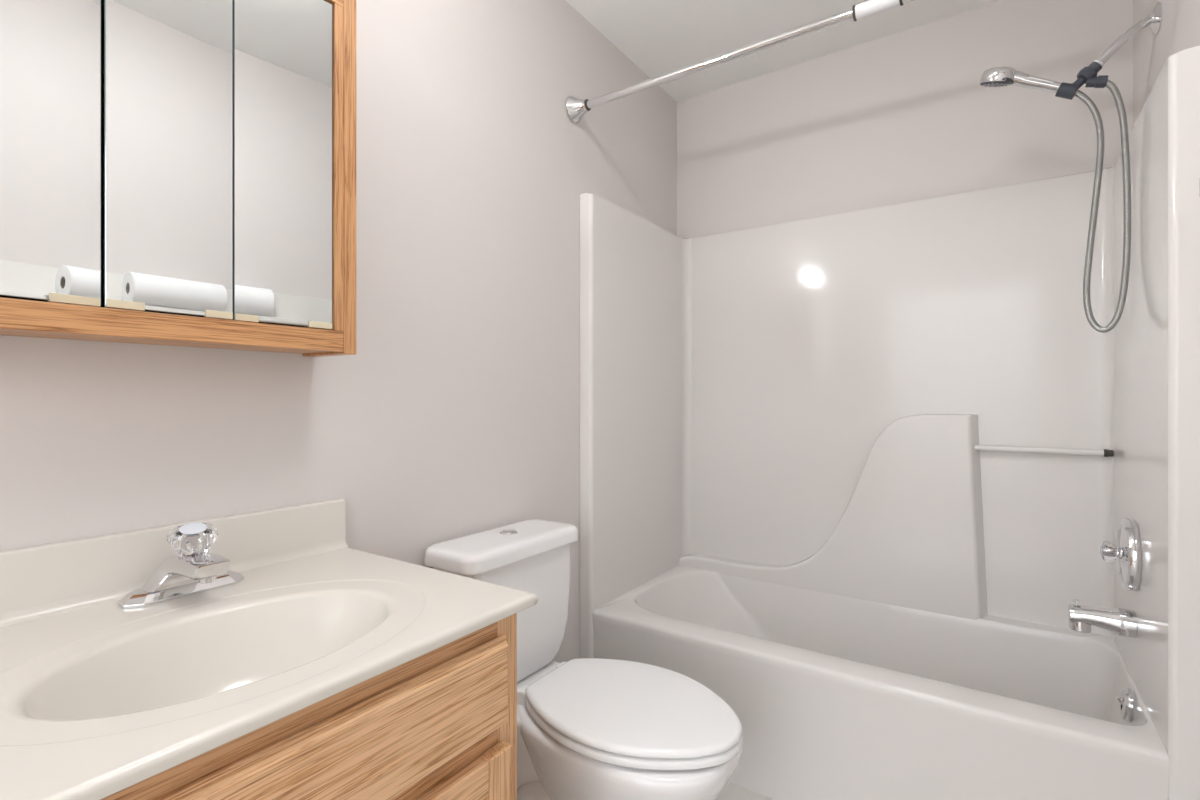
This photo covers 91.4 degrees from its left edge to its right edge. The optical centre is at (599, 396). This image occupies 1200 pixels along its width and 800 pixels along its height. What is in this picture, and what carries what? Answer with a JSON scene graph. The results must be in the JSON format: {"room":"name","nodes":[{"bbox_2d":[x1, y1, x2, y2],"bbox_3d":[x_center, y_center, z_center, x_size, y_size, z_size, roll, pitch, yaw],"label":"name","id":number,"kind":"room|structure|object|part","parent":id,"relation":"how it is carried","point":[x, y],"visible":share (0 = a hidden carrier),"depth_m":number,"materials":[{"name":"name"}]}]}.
{"room":"bathroom","nodes":[
{"label":"bathroom","id":0,"kind":"room"},
{"bbox_2d":[0,0,676,662],"bbox_3d":[-0.674,-0.088,1.232,0.100,2.477,3.678,0,0,34],"label":"wall","id":1,"kind":"structure","parent":0,"point":[455,412],"depth_m":1.48,"materials":[{"name":"white paint"}]},
{"bbox_2d":[0,498,348,626],"bbox_3d":[-0.761,0.277,0.984,0.032,0.106,0.723,0,0,34],"label":"backsplash","id":2,"kind":"structure","parent":1,"relation":"attached to","point":[49,579],"depth_m":0.96,"materials":[{"name":"white stone"}]},
{"bbox_2d":[0,0,355,356],"bbox_3d":[-0.714,-0.439,0.949,0.149,0.712,0.608,0,0,34],"label":"medicine cabinet","id":3,"kind":"object","parent":1,"relation":"attached to","point":[173,172],"visible":1,"depth_m":0.93,"materials":[{"name":"brown wood"}]},
{"bbox_3d":[-0.762,-0.441,0.770,0.005,0.621,0.169,0,0,31],"label":"mirror door","id":4,"kind":"part","parent":3,"relation":"part of","materials":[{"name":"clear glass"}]},
{"bbox_3d":[-0.665,-0.441,0.912,0.005,0.620,0.169,0,0,34],"label":"mirror door","id":5,"kind":"part","parent":3,"relation":"part of","materials":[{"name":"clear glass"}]},
{"bbox_3d":[-0.661,-0.107,0.913,0.019,0.040,0.554,0,0,34],"label":"rail","id":6,"kind":"part","parent":3,"relation":"part of","materials":[{"name":"brown wood"}]},
{"bbox_3d":[-0.567,-0.441,1.056,0.005,0.621,0.171,0,0,37],"label":"mirror door","id":7,"kind":"part","parent":3,"relation":"part of","materials":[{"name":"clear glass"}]},
{"bbox_3d":[-0.550,-0.439,1.190,0.149,0.712,0.027,0,0,34],"label":"panel","id":8,"kind":"part","parent":3,"relation":"part of","materials":[{"name":"brown wood"}]},
{"bbox_3d":[-0.661,-0.775,0.913,0.019,0.040,0.554,0,0,34],"label":"rail","id":9,"kind":"part","parent":3,"relation":"part of","materials":[{"name":"brown wood"}]},
{"bbox_2d":[566,0,912,123],"bbox_3d":[0.543,-0.976,1.564,1.534,0.088,0.088,0,0,34],"label":"shower curtain rod","id":10,"kind":"object","parent":1,"relation":"attached to","point":[576,108],"visible":1,"depth_m":1.66,"materials":[{"name":"silver metal"}]},
{"bbox_2d":[716,782,774,799],"bbox_3d":[0.003,1.180,0.771,1.737,0.060,3.678,0,0,34],"label":"floor","id":11,"kind":"structure","parent":0,"point":[731,791],"depth_m":1.69,"materials":[{"name":"beige tile"}]},
{"bbox_2d":[101,613,516,799],"bbox_3d":[-0.541,0.749,0.832,0.566,0.802,0.677,0,0,34],"label":"vanity cabinet","id":12,"kind":"object","parent":11,"relation":"on","point":[441,723],"visible":0.7,"depth_m":0.74,"materials":[{"name":"brown wood"}]},
{"bbox_2d":[0,498,537,799],"bbox_3d":[-0.540,0.344,0.833,0.567,0.240,0.725,0,0,34],"label":"countertop","id":13,"kind":"structure","parent":12,"relation":"on","point":[99,698],"depth_m":0.85,"materials":[{"name":"white stone"}]},
{"bbox_2d":[118,522,243,608],"bbox_3d":[-0.659,0.266,0.954,0.136,0.119,0.173,0,0,34],"label":"sink faucet","id":14,"kind":"object","parent":13,"relation":"on","point":[194,569],"visible":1,"depth_m":0.93,"materials":[{"name":"silver metal"}]},
{"bbox_3d":[-0.692,0.317,0.977,0.055,0.018,0.173,0,0,34],"label":"plate","id":15,"kind":"part","parent":14,"relation":"part of","materials":[{"name":"silver metal"}]},
{"bbox_3d":[-0.657,0.285,0.953,0.132,0.054,0.120,0,0,34],"label":"spout","id":16,"kind":"part","parent":14,"relation":"part of","materials":[{"name":"silver metal"}]},
{"bbox_3d":[-0.661,0.235,0.951,0.068,0.054,0.066,0,0,34],"label":"knob","id":17,"kind":"part","parent":14,"relation":"part of","materials":[{"name":"clear plastic"}]},
{"bbox_3d":[-0.335,0.532,0.692,0.018,0.065,0.587,0,0,34],"label":"rail","id":18,"kind":"part","parent":12,"relation":"part of","materials":[{"name":"brown wood"}]},
{"bbox_3d":[-0.230,0.574,0.807,0.024,0.052,0.192,0,0,34],"label":"door rail","id":19,"kind":"part","parent":12,"relation":"part of","materials":[{"name":"brown wood"}]},
{"bbox_2d":[424,519,742,799],"bbox_3d":[-0.020,0.759,1.420,0.745,0.783,0.440,0,0,34],"label":"toilet","id":20,"kind":"object","parent":11,"relation":"on","point":[588,728],"visible":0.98,"depth_m":1.33,"materials":[{"name":"white ceramic"}]},
{"bbox_3d":[-0.249,0.393,1.576,0.191,0.044,0.440,0,0,34],"label":"tank lid","id":21,"kind":"part","parent":20,"relation":"part of","materials":[{"name":"white ceramic"}]},
{"bbox_3d":[-0.251,0.583,1.578,0.167,0.339,0.394,0,0,34],"label":"tank","id":22,"kind":"part","parent":20,"relation":"part of","materials":[{"name":"white ceramic"}]},
{"bbox_3d":[0.040,0.948,1.380,0.582,0.404,0.366,0,0,34],"label":"bowl","id":23,"kind":"part","parent":20,"relation":"part of","materials":[{"name":"white ceramic"}]},
{"bbox_3d":[0.078,0.707,1.354,0.506,0.019,0.374,0,0,34],"label":"lid","id":24,"kind":"part","parent":20,"relation":"part of","materials":[{"name":"white plastic"}]},
{"bbox_3d":[0.078,0.731,1.354,0.508,0.022,0.376,0,0,34],"label":"seat","id":25,"kind":"part","parent":20,"relation":"part of","materials":[{"name":"white plastic"}]},
{"bbox_2d":[580,45,1199,799],"bbox_3d":[0.773,0.225,1.902,1.533,1.851,0.740,0,0,34],"label":"bathtub surround","id":26,"kind":"object","parent":11,"relation":"on","point":[853,479],"visible":0.91,"depth_m":1.96,"materials":[{"name":"white plastic"}]},
{"bbox_3d":[0.148,0.225,2.303,0.049,1.851,0.701,0,0,34],"label":"panel","id":27,"kind":"part","parent":26,"relation":"part of","materials":[{"name":"white plastic"}]},
{"bbox_3d":[0.822,0.406,2.264,1.133,0.689,0.062,0,0,34],"label":"backrest","id":28,"kind":"part","parent":26,"relation":"part of","materials":[{"name":"white plastic"}]},
{"bbox_2d":[592,565,1169,799],"bbox_3d":[0.774,0.942,1.903,1.445,0.416,0.732,0,0,34],"label":"tub","id":29,"kind":"object","parent":26,"relation":"in","point":[834,693],"depth_m":1.68,"materials":[{"name":"white plastic"}]},
{"bbox_3d":[0.967,0.046,2.186,1.476,1.495,0.051,0,0,34],"label":"panel","id":30,"kind":"part","parent":26,"relation":"part of","materials":[{"name":"white plastic"}]},
{"bbox_2d":[1068,599,1136,637],"bbox_3d":[1.308,0.580,1.529,0.132,0.078,0.069,0,0,34],"label":"tub spout","id":31,"kind":"object","parent":26,"relation":"attached to","point":[1119,621],"visible":1,"depth_m":1.51,"materials":[{"name":"silver metal"}]},
{"bbox_2d":[1100,518,1141,590],"bbox_3d":[1.335,0.403,1.511,0.066,0.181,0.181,0,0,34],"label":"tub valve","id":32,"kind":"object","parent":26,"relation":"attached to","point":[1127,552],"visible":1,"depth_m":1.47,"materials":[{"name":"silver metal"}]},
{"bbox_3d":[1.321,0.403,1.520,0.028,0.055,0.055,0,0,34],"label":"knob","id":33,"kind":"part","parent":32,"relation":"part of","materials":[{"name":"clear plastic"}]},
{"bbox_3d":[1.332,0.403,1.513,0.045,0.032,0.032,0,0,34],"label":"stem","id":34,"kind":"part","parent":32,"relation":"part of","materials":[{"name":"silver metal"}]},
{"bbox_2d":[1116,688,1134,721],"bbox_3d":[1.326,0.777,1.480,0.033,0.079,0.079,0,0,34],"label":"overflow plate","id":35,"kind":"object","parent":26,"relation":"attached to","point":[1126,700],"visible":1,"depth_m":1.46,"materials":[{"name":"silver metal"}]},
{"bbox_3d":[1.319,0.771,1.485,0.016,0.018,0.010,0,0,34],"label":"trip lever","id":36,"kind":"part","parent":35,"relation":"part of","materials":[{"name":"silver metal"}]},
{"bbox_3d":[1.375,0.225,1.468,0.048,1.851,0.701,0,0,34],"label":"panel","id":37,"kind":"part","parent":26,"relation":"part of","materials":[{"name":"white plastic"}]},
{"bbox_2d":[565,0,1000,101],"bbox_3d":[0.003,-1.357,0.771,1.737,0.060,3.678,0,0,34],"label":"ceiling","id":38,"kind":"structure","parent":0,"point":[661,37],"depth_m":2.11,"materials":[{"name":"white paint"}]},
{"bbox_2d":[677,0,1132,237],"bbox_3d":[1.010,-0.088,2.250,1.537,2.477,0.100,0,0,34],"label":"wall","id":39,"kind":"structure","parent":0,"point":[904,116],"depth_m":2.12,"materials":[{"name":"white paint"}]},
{"bbox_2d":[1133,0,1199,126],"bbox_3d":[0.679,-0.088,0.310,0.100,2.477,3.678,0,0,34],"label":"wall","id":40,"kind":"structure","parent":0,"point":[1179,30],"depth_m":1.50,"materials":[{"name":"white paint"}]},
{"bbox_2d":[1055,2,1161,99],"bbox_3d":[1.328,-0.895,1.539,0.214,0.205,0.072,0,0,28],"label":"shower arm","id":41,"kind":"object","parent":40,"relation":"attached to","point":[1088,76],"visible":1,"depth_m":1.52,"materials":[{"name":"silver metal"}]},
{"bbox_2d":[979,67,1130,332],"bbox_3d":[1.220,-0.548,1.585,0.325,0.764,0.088,0,0,34],"label":"shower","id":42,"kind":"object","parent":41,"relation":"hanging from","point":[994,77],"visible":0.99,"depth_m":1.54,"materials":[{"name":"silver metal"}]},
{"bbox_3d":[1.130,-0.875,1.619,0.044,0.013,0.012,0,0,-34],"label":"spray lever","id":43,"kind":"part","parent":42,"relation":"part of","materials":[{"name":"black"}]},
{"bbox_3d":[1.213,-0.849,1.594,0.132,0.091,0.033,0,0,34],"label":"handle","id":44,"kind":"part","parent":42,"relation":"part of","materials":[{"name":"silver metal"}]}
]}

